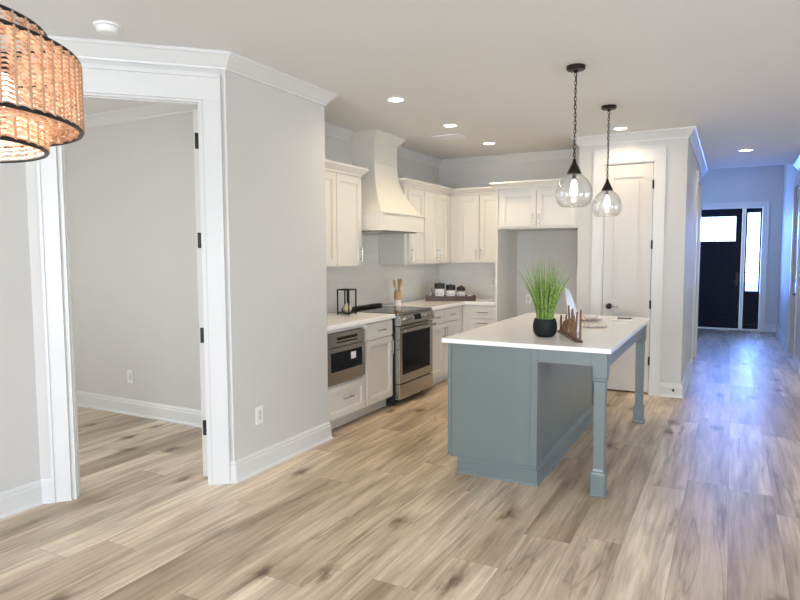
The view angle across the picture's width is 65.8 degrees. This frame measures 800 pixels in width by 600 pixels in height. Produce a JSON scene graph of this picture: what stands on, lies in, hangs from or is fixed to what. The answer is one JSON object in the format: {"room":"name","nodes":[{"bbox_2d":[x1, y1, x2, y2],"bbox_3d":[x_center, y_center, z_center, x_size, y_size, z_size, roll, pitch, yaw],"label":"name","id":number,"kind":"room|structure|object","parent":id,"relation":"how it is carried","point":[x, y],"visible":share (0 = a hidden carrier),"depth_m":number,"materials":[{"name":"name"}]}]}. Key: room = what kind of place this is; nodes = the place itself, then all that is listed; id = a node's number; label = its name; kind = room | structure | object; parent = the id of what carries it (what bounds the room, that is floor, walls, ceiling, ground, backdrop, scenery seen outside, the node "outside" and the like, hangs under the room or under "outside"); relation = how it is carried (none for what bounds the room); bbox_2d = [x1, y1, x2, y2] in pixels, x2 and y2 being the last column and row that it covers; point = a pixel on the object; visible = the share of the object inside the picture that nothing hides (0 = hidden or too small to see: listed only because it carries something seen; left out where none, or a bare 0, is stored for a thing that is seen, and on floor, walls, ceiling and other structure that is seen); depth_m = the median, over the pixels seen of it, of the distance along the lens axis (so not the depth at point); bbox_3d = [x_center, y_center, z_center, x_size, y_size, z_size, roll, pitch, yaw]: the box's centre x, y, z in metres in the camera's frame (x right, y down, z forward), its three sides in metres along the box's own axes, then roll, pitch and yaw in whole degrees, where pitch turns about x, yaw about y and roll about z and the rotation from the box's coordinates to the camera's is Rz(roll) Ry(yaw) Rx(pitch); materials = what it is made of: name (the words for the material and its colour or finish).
{"room":"open-plan kitchen","nodes":[
{"label":"open-plan kitchen","id":0,"kind":"room"},
{"bbox_2d":[0,51,40,491],"bbox_3d":[-3.671,0.063,0.968,0.120,2.740,6.230,2,5,28],"label":"wall","id":1,"kind":"structure","parent":0,"point":[19,438],"depth_m":3.57,"materials":[{"name":"paint"}]},
{"bbox_2d":[0,478,51,519],"bbox_3d":[-3.585,1.359,1.017,0.065,0.145,6.224,2,5,28],"label":"baseboard","id":2,"kind":"structure","parent":1,"relation":"attached to","point":[13,501],"depth_m":3.63,"materials":[{"name":"paint"}]},
{"bbox_2d":[0,32,353,141],"bbox_3d":[-2.485,-1.346,2.040,0.872,0.097,9.422,2,5,28],"label":"trim","id":3,"kind":"structure","parent":1,"relation":"attached to","point":[83,48],"depth_m":3.78,"materials":[{"name":"paint"}]},
{"bbox_2d":[84,99,150,114],"bbox_3d":[-3.543,-1.636,4.080,4.409,0.092,4.050,2,5,28],"label":"ceiling","id":4,"kind":"structure","parent":0,"point":[90,106],"depth_m":5.37,"materials":[{"name":"paint"}]},
{"bbox_2d":[22,56,234,502],"bbox_3d":[-1.671,-0.158,3.848,1.181,2.740,0.120,-2,4,-17],"label":"door frame","id":5,"kind":"structure","parent":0,"point":[31,167],"depth_m":3.70,"materials":[{"name":"paint"}]},
{"bbox_2d":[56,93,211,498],"bbox_3d":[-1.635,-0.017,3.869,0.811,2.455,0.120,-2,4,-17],"label":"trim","id":6,"kind":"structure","parent":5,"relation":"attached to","point":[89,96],"depth_m":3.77,"materials":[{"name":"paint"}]},
{"bbox_2d":[65,70,327,459],"bbox_3d":[-2.807,-0.275,5.484,4.470,2.740,1.070,2,5,28],"label":"wall partition","id":7,"kind":"structure","parent":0,"point":[131,184],"depth_m":5.24,"materials":[{"name":"paint"}]},
{"bbox_2d":[127,370,132,382],"bbox_3d":[-2.520,0.716,5.769,0.074,0.120,0.009,2,5,28],"label":"wall outlet","id":8,"kind":"object","parent":7,"relation":"attached to","point":[129,372],"visible":1,"depth_m":5.76,"materials":[{"name":"white plastic"}]},
{"bbox_2d":[76,390,201,427],"bbox_3d":[-2.656,0.997,5.852,4.229,0.145,0.030,2,5,28],"label":"baseboard","id":9,"kind":"structure","parent":7,"relation":"attached to","point":[156,411],"depth_m":5.71,"materials":[{"name":"paint"}]},
{"bbox_2d":[84,104,197,127],"bbox_3d":[-2.676,-1.659,5.637,4.229,0.097,0.072,2,5,28],"label":"trim","id":10,"kind":"structure","parent":7,"relation":"attached to","point":[146,111],"depth_m":5.46,"materials":[{"name":"paint"}]},
{"bbox_2d":[193,110,207,476],"bbox_3d":[-1.409,-0.044,4.396,0.036,2.400,0.767,-2,4,-17],"label":"door","id":11,"kind":"structure","parent":7,"relation":"in","point":[195,112],"depth_m":4.03,"materials":[{"name":"paint"}]},
{"bbox_2d":[255,406,262,424],"bbox_3d":[-0.965,0.792,4.247,0.009,0.120,0.074,2,5,28],"label":"wall outlet","id":12,"kind":"object","parent":7,"relation":"attached to","point":[259,410],"visible":1,"depth_m":4.24,"materials":[{"name":"white plastic"}]},
{"bbox_2d":[258,410,261,420],"bbox_3d":[-0.962,0.792,4.246,0.003,0.068,0.034,2,5,28],"label":"socket","id":13,"kind":"object","parent":12,"relation":"attached to","point":[259,411],"depth_m":4.25,"materials":[{"name":"white plastic"}]},
{"bbox_2d":[229,421,333,483],"bbox_3d":[-0.840,1.089,4.524,0.072,0.145,1.145,2,5,28],"label":"baseboard","id":14,"kind":"structure","parent":7,"relation":"attached to","point":[243,468],"depth_m":4.42,"materials":[{"name":"paint"}]},
{"bbox_2d":[325,135,438,312],"bbox_3d":[-0.348,-0.388,6.885,0.120,2.740,3.730,2,5,28],"label":"wall","id":15,"kind":"structure","parent":0,"point":[338,150],"depth_m":7.30,"materials":[{"name":"paint"}]},
{"bbox_2d":[325,159,368,267],"bbox_3d":[-0.738,-0.768,5.607,0.369,0.945,1.154,2,5,28],"label":"upper cabinet","id":16,"kind":"object","parent":15,"relation":"attached to","point":[344,248],"visible":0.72,"depth_m":5.72,"materials":[{"name":"paint"}]},
{"bbox_2d":[350,129,424,233],"bbox_3d":[-0.193,-1.210,6.395,0.561,1.027,0.895,2,5,28],"label":"range hood","id":17,"kind":"object","parent":15,"relation":"attached to","point":[385,209],"visible":0.77,"depth_m":6.32,"materials":[{"name":"paint"}]},
{"bbox_2d":[326,235,494,312],"bbox_3d":[0.147,-0.304,6.564,1.060,0.785,3.600,2,5,28],"label":"backsplash","id":18,"kind":"structure","parent":15,"relation":"attached to","point":[373,282],"depth_m":7.25,"materials":[{"name":"tile"}]},
{"bbox_2d":[490,278,494,286],"bbox_3d":[1.211,-0.229,8.031,0.074,0.120,0.009,2,5,28],"label":"wall outlet","id":19,"kind":"object","parent":18,"relation":"attached to","point":[492,280],"visible":0.81,"depth_m":8.03,"materials":[{"name":"white plastic"}]},
{"bbox_2d":[380,178,452,264],"bbox_3d":[0.227,-0.905,7.406,0.369,0.945,1.341,2,5,28],"label":"upper cabinet","id":20,"kind":"object","parent":15,"relation":"attached to","point":[431,201],"visible":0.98,"depth_m":7.23,"materials":[{"name":"paint"}]},
{"bbox_2d":[0,329,799,599],"bbox_3d":[1.101,1.187,4.902,12.000,0.120,17.900,2,5,28],"label":"floor","id":21,"kind":"structure","parent":0,"point":[702,500],"depth_m":3.53,"materials":[{"name":"brown wood"}]},
{"bbox_2d":[327,324,364,428],"bbox_3d":[-0.715,0.656,5.427,0.646,0.872,0.656,2,5,28],"label":"base cabinet","id":22,"kind":"object","parent":21,"relation":"on","point":[345,399],"visible":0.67,"depth_m":5.33,"materials":[{"name":"paint"}]},
{"bbox_2d":[327,328,364,386],"bbox_3d":[-0.685,0.479,5.399,0.539,0.437,0.603,2,5,28],"label":"drawer microwave","id":23,"kind":"object","parent":22,"relation":"in","point":[345,349],"visible":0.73,"depth_m":5.26,"materials":[{"name":"silver metal"}]},
{"bbox_2d":[327,311,394,330],"bbox_3d":[-0.603,0.183,5.618,0.641,0.039,1.175,2,5,28],"label":"countertop","id":24,"kind":"structure","parent":22,"relation":"on","point":[334,321],"depth_m":5.58,"materials":[{"name":"white stone"}]},
{"bbox_2d":[337,288,356,314],"bbox_3d":[-0.512,0.016,5.946,0.137,0.244,0.137,2,5,28],"label":"lantern","id":25,"kind":"object","parent":24,"relation":"on","point":[346,291],"visible":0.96,"depth_m":5.92,"materials":[{"name":"black metal"}]},
{"bbox_2d":[343,303,351,311],"bbox_3d":[-0.508,0.074,5.957,0.088,0.086,0.088,2,5,28],"label":"candle","id":26,"kind":"object","parent":25,"relation":"in","point":[345,307],"visible":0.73,"depth_m":5.93,"materials":[{"name":"wax"}]},
{"bbox_2d":[359,319,393,416],"bbox_3d":[-0.440,0.617,5.941,0.646,0.872,0.508,2,5,28],"label":"base cabinet","id":27,"kind":"object","parent":21,"relation":"on","point":[379,345],"visible":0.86,"depth_m":5.79,"materials":[{"name":"paint"}]},
{"bbox_2d":[342,303,435,404],"bbox_3d":[-0.098,0.540,6.484,0.733,0.944,0.768,2,5,28],"label":"range","id":28,"kind":"object","parent":21,"relation":"on","point":[411,335],"visible":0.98,"depth_m":6.26,"materials":[{"name":"silver metal"}]},
{"bbox_2d":[352,305,431,315],"bbox_3d":[-0.122,0.106,6.463,0.647,0.023,0.768,2,5,28],"label":"cooktop","id":29,"kind":"object","parent":28,"relation":"in","point":[397,310],"depth_m":6.41,"materials":[{"name":"black metal"}]},
{"bbox_2d":[431,305,462,384],"bbox_3d":[0.292,0.513,7.303,0.646,0.872,1.032,2,5,28],"label":"base cabinet","id":30,"kind":"object","parent":21,"relation":"on","point":[449,321],"visible":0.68,"depth_m":7.08,"materials":[{"name":"paint"}]},
{"bbox_2d":[385,298,494,310],"bbox_3d":[0.611,0.043,7.442,1.055,0.039,1.645,2,5,28],"label":"countertop","id":31,"kind":"structure","parent":30,"relation":"on","point":[435,305],"depth_m":7.37,"materials":[{"name":"white stone"}]},
{"bbox_2d":[394,291,401,305],"bbox_3d":[-0.025,-0.023,6.984,0.090,0.164,0.090,2,5,28],"label":"utensil crock","id":32,"kind":"object","parent":31,"relation":"on","point":[397,294],"visible":1,"depth_m":6.95,"materials":[{"name":"white ceramic"}]},
{"bbox_2d":[426,295,475,300],"bbox_3d":[0.628,-0.025,7.675,0.616,0.062,0.200,0,4,3],"label":"serving tray","id":33,"kind":"object","parent":31,"relation":"on","point":[428,297],"visible":0.99,"depth_m":7.58,"materials":[{"name":"brown wood"}]},
{"bbox_2d":[434,283,444,295],"bbox_3d":[0.492,-0.110,7.675,0.130,0.208,0.132,2,5,28],"label":"canister","id":34,"kind":"object","parent":33,"relation":"on","point":[439,287],"visible":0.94,"depth_m":7.62,"materials":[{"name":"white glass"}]},
{"bbox_2d":[446,284,454,295],"bbox_3d":[0.629,-0.101,7.668,0.118,0.190,0.120,2,5,28],"label":"canister","id":35,"kind":"object","parent":33,"relation":"on","point":[448,287],"visible":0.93,"depth_m":7.62,"materials":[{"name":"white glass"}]},
{"bbox_2d":[456,285,464,295],"bbox_3d":[0.755,-0.093,7.661,0.111,0.176,0.113,2,5,28],"label":"canister","id":36,"kind":"object","parent":33,"relation":"on","point":[459,288],"visible":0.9,"depth_m":7.62,"materials":[{"name":"white ceramic"}]},
{"bbox_2d":[463,305,494,331],"bbox_3d":[1.108,0.476,7.769,0.458,0.872,0.658,2,5,28],"label":"base cabinet","id":37,"kind":"object","parent":21,"relation":"on","point":[474,316],"visible":0.3,"depth_m":7.50,"materials":[{"name":"paint"}]},
{"bbox_2d":[489,177,578,322],"bbox_3d":[1.669,-0.216,7.341,1.000,2.310,0.806,2,5,28],"label":"tall cabinet","id":38,"kind":"object","parent":21,"relation":"on","point":[522,208],"visible":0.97,"depth_m":7.08,"materials":[{"name":"paint"}]},
{"bbox_2d":[448,324,646,498],"bbox_3d":[1.234,0.684,4.852,1.088,0.887,1.980,2,5,28],"label":"kitchen island","id":39,"kind":"object","parent":21,"relation":"on","point":[514,413],"visible":0.7,"depth_m":4.12,"materials":[{"name":"paint"}]},
{"bbox_2d":[442,313,650,353],"bbox_3d":[1.249,0.222,4.823,1.100,0.030,2.040,2,5,28],"label":"island countertop","id":40,"kind":"structure","parent":39,"relation":"on","point":[516,332],"depth_m":4.29,"materials":[{"name":"white stone"}]},
{"bbox_2d":[517,258,572,336],"bbox_3d":[0.981,-0.031,4.239,0.440,0.563,0.387,2,5,28],"label":"potted grass","id":41,"kind":"object","parent":40,"relation":"on","point":[545,324],"depth_m":4.20,"materials":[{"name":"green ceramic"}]},
{"bbox_2d":[533,318,556,336],"bbox_3d":[0.999,0.188,4.256,0.166,0.124,0.166,2,5,28],"label":"pot","id":42,"kind":"object","parent":40,"relation":"on","point":[542,327],"depth_m":4.19,"materials":[{"name":"black ceramic"}]},
{"bbox_2d":[557,305,582,342],"bbox_3d":[1.157,0.145,4.208,0.060,0.215,0.562,0,4,3],"label":"holder","id":43,"kind":"object","parent":40,"relation":"on","point":[569,323],"visible":1,"depth_m":4.12,"materials":[{"name":"brown wood"}]},
{"bbox_2d":[565,288,578,333],"bbox_3d":[1.223,0.080,4.356,0.120,0.323,0.027,1,5,21],"label":"napkin","id":44,"kind":"object","parent":40,"relation":"on","point":[569,300],"visible":0.55,"depth_m":4.36,"materials":[{"name":"white paper"}]},
{"bbox_2d":[582,317,602,320],"bbox_3d":[1.614,0.166,5.243,0.216,0.016,0.216,2,5,28],"label":"plate","id":45,"kind":"object","parent":40,"relation":"on","point":[583,319],"visible":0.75,"depth_m":5.21,"materials":[{"name":"ceramic"}]},
{"bbox_2d":[582,315,597,319],"bbox_3d":[1.614,0.149,5.242,0.132,0.038,0.132,2,5,28],"label":"bowl","id":46,"kind":"object","parent":45,"relation":"on","point":[587,317],"visible":0.97,"depth_m":5.20,"materials":[{"name":"white ceramic"}]},
{"bbox_2d":[583,323,607,327],"bbox_3d":[1.497,0.196,4.738,0.185,0.032,0.069,1,4,13],"label":"cloth","id":47,"kind":"object","parent":40,"relation":"on","point":[584,324],"visible":1,"depth_m":4.72,"materials":[{"name":"beige fabric"}]},
{"bbox_2d":[611,319,632,320],"bbox_3d":[1.892,0.171,5.254,0.170,0.003,0.110,1,4,14],"label":"paper card","id":48,"kind":"object","parent":40,"relation":"on","point":[611,319],"visible":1,"depth_m":5.25,"materials":[{"name":"white paper"}]},
{"bbox_2d":[0,0,799,168],"bbox_3d":[1.914,-1.510,2.412,8.390,0.140,14.650,2,5,28],"label":"ceiling","id":49,"kind":"structure","parent":0,"point":[729,70],"depth_m":3.92,"materials":[{"name":"paint"}]},
{"bbox_2d":[0,4,84,162],"bbox_3d":[-1.106,-0.848,1.372,0.694,1.001,0.692,2,5,28],"label":"chandelier","id":50,"kind":"object","parent":49,"relation":"hanging from","point":[65,69],"visible":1,"depth_m":1.38,"materials":[{"name":"wicker"}]},
{"bbox_2d":[93,20,121,35],"bbox_3d":[-1.593,-1.473,3.365,0.144,0.046,0.144,2,5,28],"label":"smoke detector","id":51,"kind":"object","parent":49,"relation":"attached to","point":[103,27],"visible":1,"depth_m":3.33,"materials":[{"name":"white plastic"}]},
{"bbox_2d":[387,97,404,101],"bbox_3d":[-0.034,-1.618,4.991,0.150,0.008,0.150,2,5,28],"label":"recessed light","id":52,"kind":"object","parent":49,"relation":"in","point":[391,99],"visible":1,"depth_m":4.98,"materials":[{"name":"white plastic"}]},
{"bbox_2d":[431,133,465,140],"bbox_3d":[0.521,-1.738,6.595,0.300,0.012,0.240,2,5,28],"label":"ceiling vent","id":53,"kind":"object","parent":49,"relation":"in","point":[448,136],"visible":1,"depth_m":6.58,"materials":[{"name":"white plastic"}]},
{"bbox_2d":[442,123,457,126],"bbox_3d":[0.486,-1.695,6.002,0.150,0.008,0.150,2,5,28],"label":"recessed light","id":54,"kind":"object","parent":49,"relation":"in","point":[449,124],"visible":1,"depth_m":6.00,"materials":[{"name":"white plastic"}]},
{"bbox_2d":[482,142,495,144],"bbox_3d":[1.006,-1.770,6.981,0.150,0.008,0.150,2,5,28],"label":"recessed light","id":55,"kind":"object","parent":49,"relation":"in","point":[485,143],"visible":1,"depth_m":6.99,"materials":[{"name":"white plastic"}]},
{"bbox_2d":[555,63,592,207],"bbox_3d":[1.178,-1.099,4.164,0.246,0.932,0.246,2,5,28],"label":"glass pendant","id":56,"kind":"object","parent":49,"relation":"hanging from","point":[574,170],"visible":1,"depth_m":4.15,"materials":[{"name":"dark bronze metal"},{"name":"clear glass"}]},
{"bbox_2d":[567,159,581,179],"bbox_3d":[1.179,-0.883,4.180,0.098,0.135,0.098,2,5,28],"label":"socket","id":57,"kind":"object","parent":56,"relation":"attached to","point":[574,170],"depth_m":4.16,"materials":[{"name":"brown metal"}]},
{"bbox_2d":[592,104,621,216],"bbox_3d":[1.779,-1.185,5.287,0.246,0.932,0.246,2,5,28],"label":"glass pendant","id":58,"kind":"object","parent":49,"relation":"hanging from","point":[607,187],"visible":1,"depth_m":5.27,"materials":[{"name":"dark bronze metal"},{"name":"clear glass"}]},
{"bbox_2d":[601,179,612,194],"bbox_3d":[1.780,-0.969,5.303,0.098,0.135,0.098,2,5,28],"label":"socket","id":59,"kind":"object","parent":58,"relation":"attached to","point":[607,187],"depth_m":5.29,"materials":[{"name":"brown metal"}]},
{"bbox_2d":[612,126,627,129],"bbox_3d":[2.200,-1.715,6.173,0.150,0.008,0.150,2,5,28],"label":"recessed light","id":60,"kind":"object","parent":49,"relation":"in","point":[621,127],"visible":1,"depth_m":6.17,"materials":[{"name":"white plastic"}]},
{"bbox_2d":[738,149,753,151],"bbox_3d":[4.211,-1.822,7.520,0.170,0.008,0.170,2,5,28],"label":"recessed light","id":61,"kind":"object","parent":49,"relation":"in","point":[741,150],"visible":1,"depth_m":7.53,"materials":[{"name":"white plastic"}]},
{"bbox_2d":[439,157,578,315],"bbox_3d":[1.862,-0.461,7.747,2.960,2.740,0.120,2,5,28],"label":"wall","id":62,"kind":"structure","parent":0,"point":[559,245],"depth_m":7.75,"materials":[{"name":"paint"}]},
{"bbox_2d":[451,186,495,262],"bbox_3d":[1.045,-0.943,7.869,0.753,0.945,0.369,2,5,28],"label":"upper cabinet","id":63,"kind":"object","parent":62,"relation":"attached to","point":[473,209],"visible":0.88,"depth_m":7.77,"materials":[{"name":"paint"}]},
{"bbox_2d":[526,294,531,303],"bbox_3d":[1.630,-0.015,7.831,0.074,0.120,0.009,2,5,28],"label":"wall outlet","id":64,"kind":"object","parent":62,"relation":"attached to","point":[528,296],"visible":0.94,"depth_m":7.83,"materials":[{"name":"white plastic"}]},
{"bbox_2d":[576,138,688,383],"bbox_3d":[2.447,-0.377,6.586,1.070,2.740,0.120,2,5,28],"label":"wall","id":65,"kind":"structure","parent":0,"point":[677,149],"depth_m":6.37,"materials":[{"name":"paint"}]},
{"bbox_2d":[602,163,653,392],"bbox_3d":[2.402,-0.223,6.544,0.491,2.400,0.099,2,5,28],"label":"door","id":66,"kind":"structure","parent":65,"relation":"in","point":[628,242],"depth_m":6.54,"materials":[{"name":"paint"}]},
{"bbox_2d":[590,144,666,395],"bbox_3d":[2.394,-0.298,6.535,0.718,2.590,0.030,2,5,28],"label":"trim","id":67,"kind":"structure","parent":65,"relation":"attached to","point":[657,153],"depth_m":6.44,"materials":[{"name":"paint"}]},
{"bbox_2d":[682,141,702,378],"bbox_3d":[3.701,-0.481,7.919,0.120,2.740,3.420,2,5,28],"label":"wall","id":68,"kind":"structure","parent":0,"point":[693,166],"depth_m":7.17,"materials":[{"name":"paint"}]},
{"bbox_2d":[397,126,707,175],"bbox_3d":[2.194,-1.811,8.076,3.152,0.097,4.387,2,5,28],"label":"trim","id":69,"kind":"structure","parent":68,"relation":"attached to","point":[690,132],"depth_m":7.42,"materials":[{"name":"paint"}]},
{"bbox_2d":[659,357,692,398],"bbox_3d":[3.247,0.873,7.219,0.235,0.145,1.880,2,5,28],"label":"baseboard","id":70,"kind":"structure","parent":68,"relation":"attached to","point":[665,388],"depth_m":6.43,"materials":[{"name":"paint"}]},
{"bbox_2d":[691,170,701,366],"bbox_3d":[4.028,-0.416,8.385,0.022,2.540,1.060,2,5,28],"label":"trim","id":71,"kind":"structure","parent":68,"relation":"attached to","point":[699,178],"depth_m":8.00,"materials":[{"name":"paint"}]},
{"bbox_2d":[702,165,783,331],"bbox_3d":[6.170,-1.127,12.044,2.370,3.400,0.150,2,5,28],"label":"wall","id":72,"kind":"structure","parent":0,"point":[758,183],"depth_m":11.60,"materials":[{"name":"paint"}]},
{"bbox_2d":[698,208,742,328],"bbox_3d":[6.118,-0.610,12.061,0.927,2.306,0.109,2,5,28],"label":"door","id":73,"kind":"structure","parent":72,"relation":"in","point":[720,261],"depth_m":12.03,"materials":[{"name":"blue paint"}]},
{"bbox_2d":[698,201,769,331],"bbox_3d":[6.266,-0.648,12.006,1.485,2.450,0.150,2,5,28],"label":"trim","id":74,"kind":"structure","parent":72,"relation":"attached to","point":[760,204],"depth_m":11.69,"materials":[{"name":"paint"}]},
{"bbox_2d":[742,208,762,328],"bbox_3d":[6.713,-0.593,11.779,0.268,2.302,0.045,2,5,28],"label":"window","id":75,"kind":"structure","parent":72,"relation":"in","point":[750,311],"depth_m":11.80,"materials":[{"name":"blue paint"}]},
{"bbox_2d":[777,164,799,358],"bbox_3d":[6.065,-0.936,9.470,0.120,3.400,4.500,2,5,28],"label":"wall","id":76,"kind":"structure","parent":0,"point":[791,173],"depth_m":10.00,"materials":[{"name":"paint"}]},
{"bbox_2d":[765,324,786,351],"bbox_3d":[6.378,0.618,10.501,0.200,0.145,2.600,2,5,28],"label":"baseboard","id":77,"kind":"structure","parent":76,"relation":"attached to","point":[768,327],"depth_m":11.08,"materials":[{"name":"paint"}]},
{"bbox_2d":[787,175,799,361],"bbox_3d":[5.584,-0.450,8.753,0.022,2.540,1.060,2,5,28],"label":"trim","id":78,"kind":"structure","parent":76,"relation":"attached to","point":[797,180],"depth_m":8.71,"materials":[{"name":"paint"}]},
{"bbox_2d":[790,186,799,354],"bbox_3d":[5.600,-0.399,8.748,0.096,2.420,0.870,2,5,28],"label":"door","id":79,"kind":"structure","parent":76,"relation":"in","point":[798,188],"depth_m":9.01,"materials":[{"name":"paint"}]},
{"bbox_2d":[793,155,799,170],"bbox_3d":[1.891,-1.400,2.546,8.110,0.097,14.450,2,5,28],"label":"trim","id":80,"kind":"structure","parent":76,"relation":"attached to","point":[796,164],"depth_m":8.44,"materials":[{"name":"paint"}]},
{"label":"outside","id":81,"kind":"structure","parent":0,"visible":0},
{"bbox_2d":[738,282,759,327],"bbox_3d":[12.698,-0.066,23.778,24.000,0.200,26.200,2,5,28],"label":"ground","id":82,"kind":"structure","parent":81,"point":[749,286],"depth_m":29.35,"materials":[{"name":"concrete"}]},
{"bbox_3d":[6.708,-0.400,6.675,3.680,2.740,0.120,2,5,28],"label":"wall","id":83,"kind":"structure","parent":0,"visible":0},
{"bbox_2d":[792,353,799,373],"bbox_3d":[6.752,0.866,7.129,3.710,0.145,0.850,2,5,28],"label":"baseboard","id":84,"kind":"structure","parent":83,"relation":"attached to","point":[796,361],"depth_m":7.95,"materials":[{"name":"paint"}]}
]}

